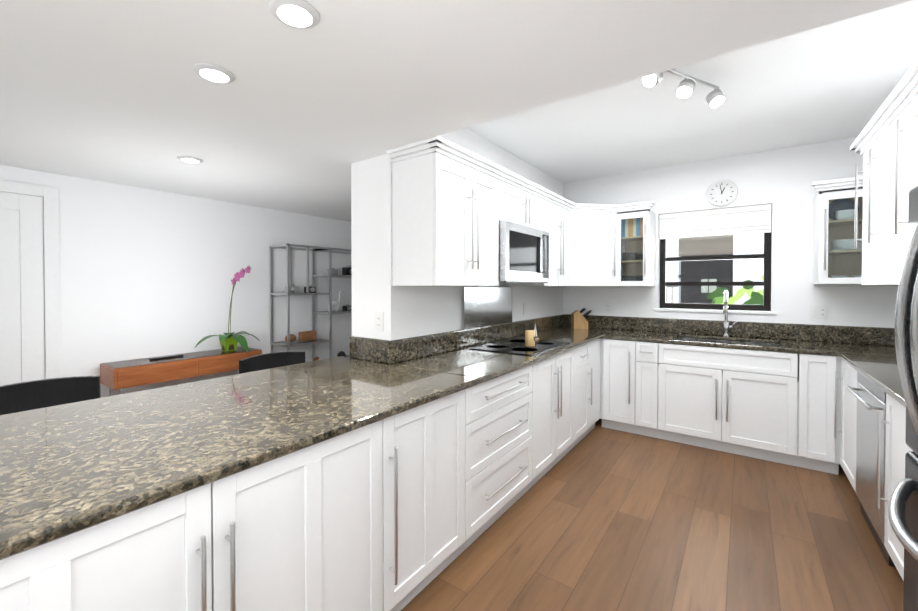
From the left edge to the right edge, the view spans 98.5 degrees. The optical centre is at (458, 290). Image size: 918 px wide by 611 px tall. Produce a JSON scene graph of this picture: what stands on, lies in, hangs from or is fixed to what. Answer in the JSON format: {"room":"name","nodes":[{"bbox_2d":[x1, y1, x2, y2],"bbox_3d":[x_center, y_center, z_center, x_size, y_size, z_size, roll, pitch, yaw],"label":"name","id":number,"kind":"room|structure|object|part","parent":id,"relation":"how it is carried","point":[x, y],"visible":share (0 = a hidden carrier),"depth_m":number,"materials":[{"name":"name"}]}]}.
{"room":"kitchen","nodes":[
{"label":"kitchen","id":0,"kind":"room"},
{"bbox_2d":[0,165,351,397],"bbox_3d":[-2.987,-0.094,2.980,0.200,2.900,7.840,0,1,36],"label":"wall","id":1,"kind":"structure","parent":0,"point":[145,273],"depth_m":3.48,"materials":[{"name":"paint"}]},
{"bbox_2d":[0,180,60,385],"bbox_3d":[-3.228,0.310,2.462,0.020,2.105,1.060,0,1,36],"label":"door","id":2,"kind":"structure","parent":1,"relation":"attached to","point":[29,297],"depth_m":2.77,"materials":[{"name":"paint"}]},
{"bbox_2d":[0,0,911,221],"bbox_3d":[-0.698,-1.181,1.441,5.300,0.690,7.640,0,1,36],"label":"ceiling","id":3,"kind":"structure","parent":0,"point":[288,119],"depth_m":1.53,"materials":[{"name":"paint"}]},
{"bbox_2d":[177,156,202,162],"bbox_3d":[-1.729,-0.842,2.545,0.142,0.010,0.142,0,1,36],"label":"recessed light","id":4,"kind":"object","parent":3,"relation":"in","point":[189,159],"visible":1,"depth_m":2.52,"materials":[{"name":"white plastic"}]},
{"bbox_2d":[192,63,235,82],"bbox_3d":[-0.939,-0.831,1.520,0.142,0.010,0.142,0,1,36],"label":"recessed light","id":5,"kind":"object","parent":3,"relation":"in","point":[213,73],"visible":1,"depth_m":1.50,"materials":[{"name":"white plastic"}]},
{"bbox_2d":[269,0,319,28],"bbox_3d":[-0.491,-0.827,1.185,0.142,0.010,0.142,0,1,36],"label":"recessed light","id":6,"kind":"object","parent":3,"relation":"in","point":[301,14],"visible":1,"depth_m":1.17,"materials":[{"name":"white plastic"}]},
{"bbox_2d":[351,154,562,363],"bbox_3d":[0.266,0.243,3.709,0.370,2.210,2.860,0,1,36],"label":"wall","id":7,"kind":"structure","parent":0,"point":[412,311],"depth_m":2.58,"materials":[{"name":"paint"}]},
{"bbox_2d":[375,312,383,330],"bbox_3d":[-0.504,0.192,2.494,0.075,0.120,0.008,0,1,36],"label":"outlet","id":8,"kind":"object","parent":7,"relation":"attached to","point":[379,321],"visible":1,"depth_m":2.49,"materials":[{"name":"white plastic"}]},
{"bbox_2d":[390,140,501,285],"bbox_3d":[-0.063,-0.434,2.626,0.347,0.800,0.710,0,1,36],"label":"upper cabinet","id":9,"kind":"object","parent":7,"relation":"attached to","point":[453,204],"depth_m":2.38,"materials":[{"name":"paint"}]},
{"bbox_2d":[464,287,511,328],"bbox_3d":[0.265,0.129,3.344,0.004,0.323,0.770,0,1,36],"label":"backsplash panel","id":10,"kind":"object","parent":7,"relation":"attached to","point":[486,306],"visible":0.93,"depth_m":3.29,"materials":[{"name":"silver metal"}]},
{"bbox_2d":[502,172,545,230],"bbox_3d":[0.372,-0.674,3.227,0.347,0.334,0.779,0,1,36],"label":"upper cabinet","id":11,"kind":"object","parent":7,"relation":"attached to","point":[524,204],"depth_m":3.09,"materials":[{"name":"paint"}]},
{"bbox_2d":[499,221,549,282],"bbox_3d":[0.412,-0.283,3.203,0.446,0.437,0.770,0,1,36],"label":"microwave","id":12,"kind":"object","parent":11,"relation":"attached to","point":[524,254],"visible":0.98,"depth_m":3.00,"materials":[{"name":"silver metal"}]},
{"bbox_2d":[523,303,526,314],"bbox_3d":[0.660,0.176,3.929,0.008,0.120,0.075,0,1,36],"label":"outlet","id":13,"kind":"object","parent":7,"relation":"attached to","point":[524,308],"visible":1,"depth_m":3.92,"materials":[{"name":"white plastic"}]},
{"bbox_2d":[509,192,573,285],"bbox_3d":[0.823,-0.448,3.824,0.384,0.800,0.713,0,1,36],"label":"upper cabinet","id":14,"kind":"object","parent":7,"relation":"attached to","point":[559,212],"depth_m":3.71,"materials":[{"name":"paint"}]},
{"bbox_2d":[574,204,621,285],"bbox_3d":[1.238,-0.451,4.096,0.740,0.800,0.420,0,1,36],"label":"upper cabinet","id":15,"kind":"object","parent":7,"relation":"attached to","point":[597,227],"depth_m":4.03,"materials":[{"name":"paint"}]},
{"bbox_2d":[401,419,903,610],"bbox_3d":[-0.698,1.434,1.470,5.700,0.120,8.040,0,1,36],"label":"floor","id":16,"kind":"structure","parent":0,"point":[598,517],"depth_m":2.15,"materials":[{"name":"brown wood"}]},
{"bbox_2d":[0,376,100,414],"bbox_3d":[-1.783,0.894,1.705,0.466,0.956,0.464,0,1,36],"label":"bar stool","id":17,"kind":"object","parent":16,"relation":"on","point":[27,396],"visible":0.31,"depth_m":1.85,"materials":[{"name":"black leather"}]},
{"bbox_2d":[100,346,261,395],"bbox_3d":[-2.313,0.952,3.394,0.364,0.799,1.080,0,1,36],"label":"console table","id":18,"kind":"object","parent":16,"relation":"on","point":[123,375],"visible":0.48,"depth_m":3.14,"materials":[{"name":"brown wood"}]},
{"bbox_2d":[149,354,183,359],"bbox_3d":[-2.419,0.547,3.275,0.045,0.012,0.230,0,1,36],"label":"remote control","id":19,"kind":"object","parent":18,"relation":"on","point":[171,356],"visible":0.98,"depth_m":3.27,"materials":[{"name":"black plastic"}]},
{"bbox_2d":[195,265,258,352],"bbox_3d":[-2.071,0.153,3.610,0.425,0.804,0.548,0,1,36],"label":"orchid plant","id":20,"kind":"object","parent":18,"relation":"on","point":[229,341],"visible":1,"depth_m":3.64,"materials":[{"name":"green plant"}]},
{"bbox_2d":[0,413,399,610],"bbox_3d":[-0.903,0.936,1.237,0.627,0.880,1.331,0,1,36],"label":"base cabinet","id":21,"kind":"object","parent":16,"relation":"on","point":[399,511],"depth_m":1.14,"materials":[{"name":"paint"}]},
{"bbox_2d":[0,314,615,559],"bbox_3d":[-0.310,0.392,2.428,1.136,0.179,5.607,0,1,36],"label":"countertop","id":22,"kind":"structure","parent":21,"relation":"on","point":[69,469],"depth_m":1.39,"materials":[{"name":"stone"}]},
{"bbox_2d":[469,338,569,355],"bbox_3d":[0.508,0.435,3.166,0.510,0.007,0.760,0,1,36],"label":"cooktop","id":23,"kind":"object","parent":22,"relation":"in","point":[515,346],"visible":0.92,"depth_m":3.09,"materials":[{"name":"black glass"}]},
{"bbox_2d":[525,330,534,346],"bbox_3d":[0.560,0.372,3.116,0.078,0.120,0.076,0,1,36],"label":"canister","id":24,"kind":"object","parent":22,"relation":"on","point":[529,338],"visible":1,"depth_m":3.08,"materials":[{"name":"brown wood"}]},
{"bbox_2d":[534,322,538,340],"bbox_3d":[0.660,0.348,3.410,0.032,0.160,0.095,0,1,36],"label":"sailboat figurine","id":25,"kind":"object","parent":22,"relation":"on","point":[536,339],"visible":0.79,"depth_m":3.41,"materials":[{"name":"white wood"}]},
{"bbox_2d":[571,308,590,328],"bbox_3d":[1.399,0.307,4.501,0.212,0.232,0.110,0,1,1],"label":"knife block","id":26,"kind":"object","parent":22,"relation":"on","point":[579,320],"visible":1,"depth_m":4.45,"materials":[{"name":"brown wood"}]},
{"bbox_2d":[239,351,304,373],"bbox_3d":[-1.142,0.897,2.612,0.454,0.928,0.453,1,1,40],"label":"bar stool","id":27,"kind":"object","parent":16,"relation":"on","point":[264,361],"visible":0.25,"depth_m":2.73,"materials":[{"name":"black leather"}]},
{"bbox_2d":[270,244,351,360],"bbox_3d":[-1.501,0.428,4.553,0.340,1.820,1.200,0,1,36],"label":"etagere shelf","id":28,"kind":"object","parent":16,"relation":"on","point":[288,344],"visible":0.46,"depth_m":4.26,"materials":[{"name":"silver metal"}]},
{"bbox_2d":[285,332,299,341],"bbox_3d":[-1.775,0.497,4.172,0.098,0.090,0.117,0,1,24],"label":"case","id":29,"kind":"object","parent":28,"relation":"on","point":[292,337],"depth_m":4.15,"materials":[{"name":"brown wood"}]},
{"bbox_2d":[300,330,316,340],"bbox_3d":[-1.658,0.490,4.334,0.080,0.100,0.180,0,1,36],"label":"case","id":30,"kind":"object","parent":28,"relation":"on","point":[307,335],"depth_m":4.31,"materials":[{"name":"brown wood"}]},
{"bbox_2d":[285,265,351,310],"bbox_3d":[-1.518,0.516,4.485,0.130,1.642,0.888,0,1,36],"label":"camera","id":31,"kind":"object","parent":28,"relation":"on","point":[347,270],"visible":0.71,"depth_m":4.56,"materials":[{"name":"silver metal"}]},
{"bbox_2d":[328,291,342,311],"bbox_3d":[-1.441,0.119,4.631,0.060,0.235,0.201,0,1,36],"label":"figurine","id":32,"kind":"object","parent":28,"relation":"on","point":[335,303],"visible":0.88,"depth_m":4.63,"materials":[{"name":"white ceramic"}]},
{"bbox_2d":[337,351,345,356],"bbox_3d":[-1.395,0.766,4.702,0.104,0.100,0.104,0,1,36],"label":"vase","id":33,"kind":"object","parent":28,"relation":"on","point":[340,353],"visible":0.69,"depth_m":4.67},
{"bbox_2d":[400,388,467,610],"bbox_3d":[-0.403,0.928,1.930,0.627,0.880,0.621,0,1,36],"label":"base cabinet","id":34,"kind":"object","parent":16,"relation":"on","point":[434,434],"depth_m":1.79,"materials":[{"name":"paint"}]},
{"bbox_2d":[468,362,539,545],"bbox_3d":[0.006,0.922,2.498,0.627,0.880,0.901,0,1,36],"label":"base cabinet","id":35,"kind":"object","parent":16,"relation":"on","point":[504,410],"depth_m":2.30,"materials":[{"name":"paint"}]},
{"bbox_2d":[540,347,579,478],"bbox_3d":[0.483,0.914,3.160,0.627,0.880,0.850,0,1,36],"label":"base cabinet","id":36,"kind":"object","parent":16,"relation":"on","point":[559,374],"depth_m":2.99,"materials":[{"name":"paint"}]},
{"bbox_2d":[580,343,591,440],"bbox_3d":[0.795,0.909,3.593,0.627,0.880,0.460,0,1,36],"label":"base cabinet","id":37,"kind":"object","parent":16,"relation":"on","point":[586,350],"depth_m":3.54,"materials":[{"name":"paint"}]},
{"bbox_2d":[592,340,599,429],"bbox_3d":[1.016,0.906,3.900,0.627,0.880,0.416,0,1,36],"label":"base cabinet","id":38,"kind":"object","parent":16,"relation":"on","point":[595,345],"depth_m":3.76,"materials":[{"name":"paint"}]},
{"bbox_2d":[600,338,611,428],"bbox_3d":[1.353,0.901,4.293,0.713,0.880,0.647,0,1,36],"label":"base cabinet","id":39,"kind":"object","parent":16,"relation":"on","point":[605,344],"depth_m":3.84,"materials":[{"name":"paint"}]},
{"bbox_2d":[604,316,894,355],"bbox_3d":[2.546,0.381,3.421,2.327,0.179,0.657,0,1,36],"label":"countertop","id":40,"kind":"structure","parent":39,"relation":"on","point":[793,338],"depth_m":3.65,"materials":[{"name":"stone"}]},
{"bbox_2d":[722,291,736,336],"bbox_3d":[2.502,0.214,3.656,0.119,0.438,0.241,0,1,36],"label":"faucet","id":41,"kind":"object","parent":40,"relation":"on","point":[726,326],"visible":0.98,"depth_m":3.73,"materials":[{"name":"silver metal"}]},
{"bbox_2d":[676,338,782,352],"bbox_3d":[2.384,0.565,3.548,0.776,0.190,0.406,0,1,36],"label":"sink","id":42,"kind":"object","parent":40,"relation":"in","point":[729,342],"visible":0.02,"depth_m":3.64,"materials":[{"name":"silver metal"}]},
{"bbox_2d":[612,339,643,434],"bbox_3d":[1.734,0.905,4.019,0.342,0.880,0.647,0,1,36],"label":"base cabinet","id":43,"kind":"object","parent":16,"relation":"on","point":[627,356],"depth_m":3.73,"materials":[{"name":"paint"}]},
{"bbox_2d":[644,342,675,439],"bbox_3d":[1.909,0.906,3.893,0.316,0.880,0.647,0,1,36],"label":"base cabinet","id":44,"kind":"object","parent":16,"relation":"on","point":[657,356],"depth_m":3.59,"materials":[{"name":"paint"}]},
{"bbox_2d":[668,358,803,466],"bbox_3d":[2.359,1.020,3.569,1.020,0.660,0.647,0,1,36],"label":"base cabinet","id":45,"kind":"object","parent":16,"relation":"on","point":[778,407],"depth_m":3.24,"materials":[{"name":"paint"}]},
{"bbox_2d":[780,352,839,474],"bbox_3d":[2.829,0.914,3.230,0.273,0.880,0.647,0,1,36],"label":"base cabinet","id":46,"kind":"object","parent":16,"relation":"on","point":[819,449],"depth_m":2.95,"materials":[{"name":"paint"}]},
{"bbox_2d":[840,359,841,460],"bbox_3d":[3.196,0.917,2.965,0.732,0.880,0.647,0,1,36],"label":"base cabinet","id":47,"kind":"object","parent":16,"relation":"on","point":[840,359],"depth_m":2.89,"materials":[{"name":"paint"}]},
{"bbox_2d":[838,360,881,508],"bbox_3d":[2.896,0.922,2.485,0.657,0.880,0.516,0,1,36],"label":"base cabinet","id":48,"kind":"object","parent":16,"relation":"on","point":[848,374],"depth_m":2.64,"materials":[{"name":"paint"}]},
{"bbox_2d":[846,371,895,567],"bbox_3d":[2.539,0.928,2.044,0.706,0.879,0.600,0,1,36],"label":"dishwasher","id":49,"kind":"object","parent":16,"relation":"on","point":[869,395],"visible":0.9,"depth_m":2.18,"materials":[{"name":"silver metal"}]},
{"bbox_2d":[878,393,912,580],"bbox_3d":[2.192,0.933,1.508,0.657,0.880,0.660,0,1,36],"label":"base cabinet","id":50,"kind":"object","parent":16,"relation":"on","point":[897,448],"depth_m":1.87,"materials":[{"name":"paint"}]},
{"bbox_2d":[828,330,905,406],"bbox_3d":[2.494,0.398,1.964,0.707,0.179,1.768,0,1,36],"label":"countertop","id":51,"kind":"structure","parent":50,"relation":"on","point":[872,353],"depth_m":2.77,"materials":[{"name":"stone"}]},
{"bbox_2d":[888,174,917,610],"bbox_3d":[1.633,0.480,0.920,0.846,1.800,0.910,0,1,36],"label":"refrigerator","id":52,"kind":"object","parent":16,"relation":"on","point":[906,328],"depth_m":1.20,"materials":[{"name":"silver metal"}]},
{"bbox_3d":[1.417,0.468,1.075,0.081,1.680,0.910,0,1,36],"label":"refrigerator door","id":53,"kind":"part","parent":52,"relation":"part of","materials":[{"name":"silver metal"}]},
{"bbox_2d":[467,0,917,182],"bbox_3d":[1.620,-1.405,2.686,3.000,0.270,2.905,0,1,36],"label":"ceiling","id":54,"kind":"structure","parent":0,"point":[836,80],"depth_m":2.75,"materials":[{"name":"paint"}]},
{"bbox_2d":[642,68,724,107],"bbox_3d":[1.301,-1.187,2.266,0.644,0.155,0.120,0,1,-25],"label":"track light","id":55,"kind":"object","parent":54,"relation":"attached to","point":[714,98],"visible":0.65,"depth_m":2.26,"materials":[{"name":"silver metal"}]},
{"bbox_2d":[563,137,898,352],"bbox_3d":[1.594,-0.113,4.633,5.700,2.900,0.200,0,1,36],"label":"wall","id":56,"kind":"structure","parent":0,"point":[781,180],"depth_m":3.60,"materials":[{"name":"paint"}]},
{"bbox_2d":[605,303,611,313],"bbox_3d":[1.679,0.195,4.446,0.075,0.120,0.008,0,1,36],"label":"electrical outlet","id":57,"kind":"object","parent":56,"relation":"attached to","point":[608,308],"visible":1,"depth_m":4.44,"materials":[{"name":"white plastic"}]},
{"bbox_2d":[622,208,629,285],"bbox_3d":[1.440,-0.454,4.377,0.740,0.800,0.383,0,1,36],"label":"upper cabinet","id":58,"kind":"object","parent":56,"relation":"attached to","point":[625,211],"depth_m":4.04,"materials":[{"name":"paint"}]},
{"bbox_2d":[621,218,642,236],"bbox_3d":[1.839,-0.664,4.149,0.215,0.220,0.190,0,1,36],"label":"books","id":59,"kind":"object","parent":58,"relation":"in","point":[629,224],"depth_m":4.08,"materials":[{"name":"multicoloured paper"}]},
{"bbox_2d":[622,252,642,260],"bbox_3d":[1.822,-0.359,4.109,0.240,0.090,0.038,0,1,36],"label":"glass","id":60,"kind":"object","parent":58,"relation":"in","point":[626,255],"depth_m":4.13,"materials":[{"name":"clear glass"}]},
{"bbox_2d":[622,275,642,280],"bbox_3d":[1.822,-0.115,4.111,0.240,0.090,0.038,0,1,36],"label":"glass","id":61,"kind":"object","parent":58,"relation":"in","point":[634,278],"depth_m":4.13,"materials":[{"name":"clear glass"}]},
{"bbox_2d":[654,206,775,314],"bbox_3d":[2.511,-0.297,3.936,1.000,1.015,0.175,0,1,36],"label":"window","id":62,"kind":"structure","parent":56,"relation":"in","point":[718,307],"depth_m":3.93,"materials":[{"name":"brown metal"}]},
{"bbox_2d":[659,204,771,238],"bbox_3d":[2.495,-0.672,3.909,0.928,0.260,0.042,0,1,36],"label":"window shade","id":63,"kind":"object","parent":62,"relation":"attached to","point":[753,219],"visible":0.98,"depth_m":3.87,"materials":[{"name":"fabric"}]},
{"bbox_2d":[706,179,737,206],"bbox_3d":[2.528,-0.943,3.807,0.256,0.256,0.030,0,1,36],"label":"wall clock","id":64,"kind":"object","parent":56,"relation":"attached to","point":[722,192],"visible":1,"depth_m":3.81,"materials":[{"name":"white plastic"}]},
{"bbox_2d":[809,305,826,318],"bbox_3d":[3.103,0.181,3.420,0.120,0.120,0.009,0,1,36],"label":"electrical outlet","id":65,"kind":"object","parent":56,"relation":"attached to","point":[817,311],"visible":1,"depth_m":3.42,"materials":[{"name":"white plastic"}]},
{"bbox_2d":[811,176,862,283],"bbox_3d":[3.242,-0.459,3.070,0.797,0.808,0.397,0,1,36],"label":"upper cabinet","id":66,"kind":"object","parent":56,"relation":"attached to","point":[828,262],"visible":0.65,"depth_m":3.15,"materials":[{"name":"paint"}]},
{"bbox_2d":[829,198,858,219],"bbox_3d":[3.126,-0.667,3.232,0.177,0.206,0.196,-1,1,-42],"label":"plate","id":67,"kind":"object","parent":66,"relation":"in","point":[849,207],"depth_m":3.26,"materials":[{"name":"white ceramic"}]},
{"bbox_2d":[831,239,861,250],"bbox_3d":[3.152,-0.367,3.199,0.209,0.088,0.209,0,1,30],"label":"plate","id":68,"kind":"object","parent":66,"relation":"in","point":[843,241],"depth_m":3.14,"materials":[{"name":"white ceramic"}]},
{"bbox_2d":[831,275,861,277],"bbox_3d":[3.170,-0.100,3.202,0.240,0.050,0.110,0,1,36],"label":"plate","id":69,"kind":"object","parent":66,"relation":"in","point":[854,275],"depth_m":3.19,"materials":[{"name":"white ceramic"}]},
{"bbox_3d":[1.475,-0.057,-0.236,0.200,2.900,7.840,0,1,36],"label":"wall","id":70,"kind":"structure","parent":0,"visible":0},
{"bbox_2d":[858,130,873,284],"bbox_3d":[2.558,-0.447,2.002,0.657,0.830,0.456,0,1,36],"label":"upper cabinet","id":71,"kind":"object","parent":70,"relation":"attached to","point":[867,148],"depth_m":2.27,"materials":[{"name":"paint"}]},
{"bbox_2d":[870,102,897,284],"bbox_3d":[2.346,-0.444,1.708,0.657,0.830,0.511,0,1,36],"label":"upper cabinet","id":72,"kind":"object","parent":70,"relation":"attached to","point":[885,144],"depth_m":2.01,"materials":[{"name":"paint"}]},
{"bbox_2d":[894,74,917,284],"bbox_3d":[2.134,-0.440,1.414,0.657,0.830,0.455,0,1,36],"label":"upper cabinet","id":73,"kind":"object","parent":70,"relation":"attached to","point":[906,140],"depth_m":1.73,"materials":[{"name":"paint"}]},
{"label":"outside","id":74,"kind":"structure","parent":0,"visible":0},
{"bbox_2d":[666,233,763,304],"bbox_3d":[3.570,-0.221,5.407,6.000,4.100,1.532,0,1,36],"label":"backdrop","id":75,"kind":"structure","parent":74,"point":[689,247],"depth_m":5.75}
]}

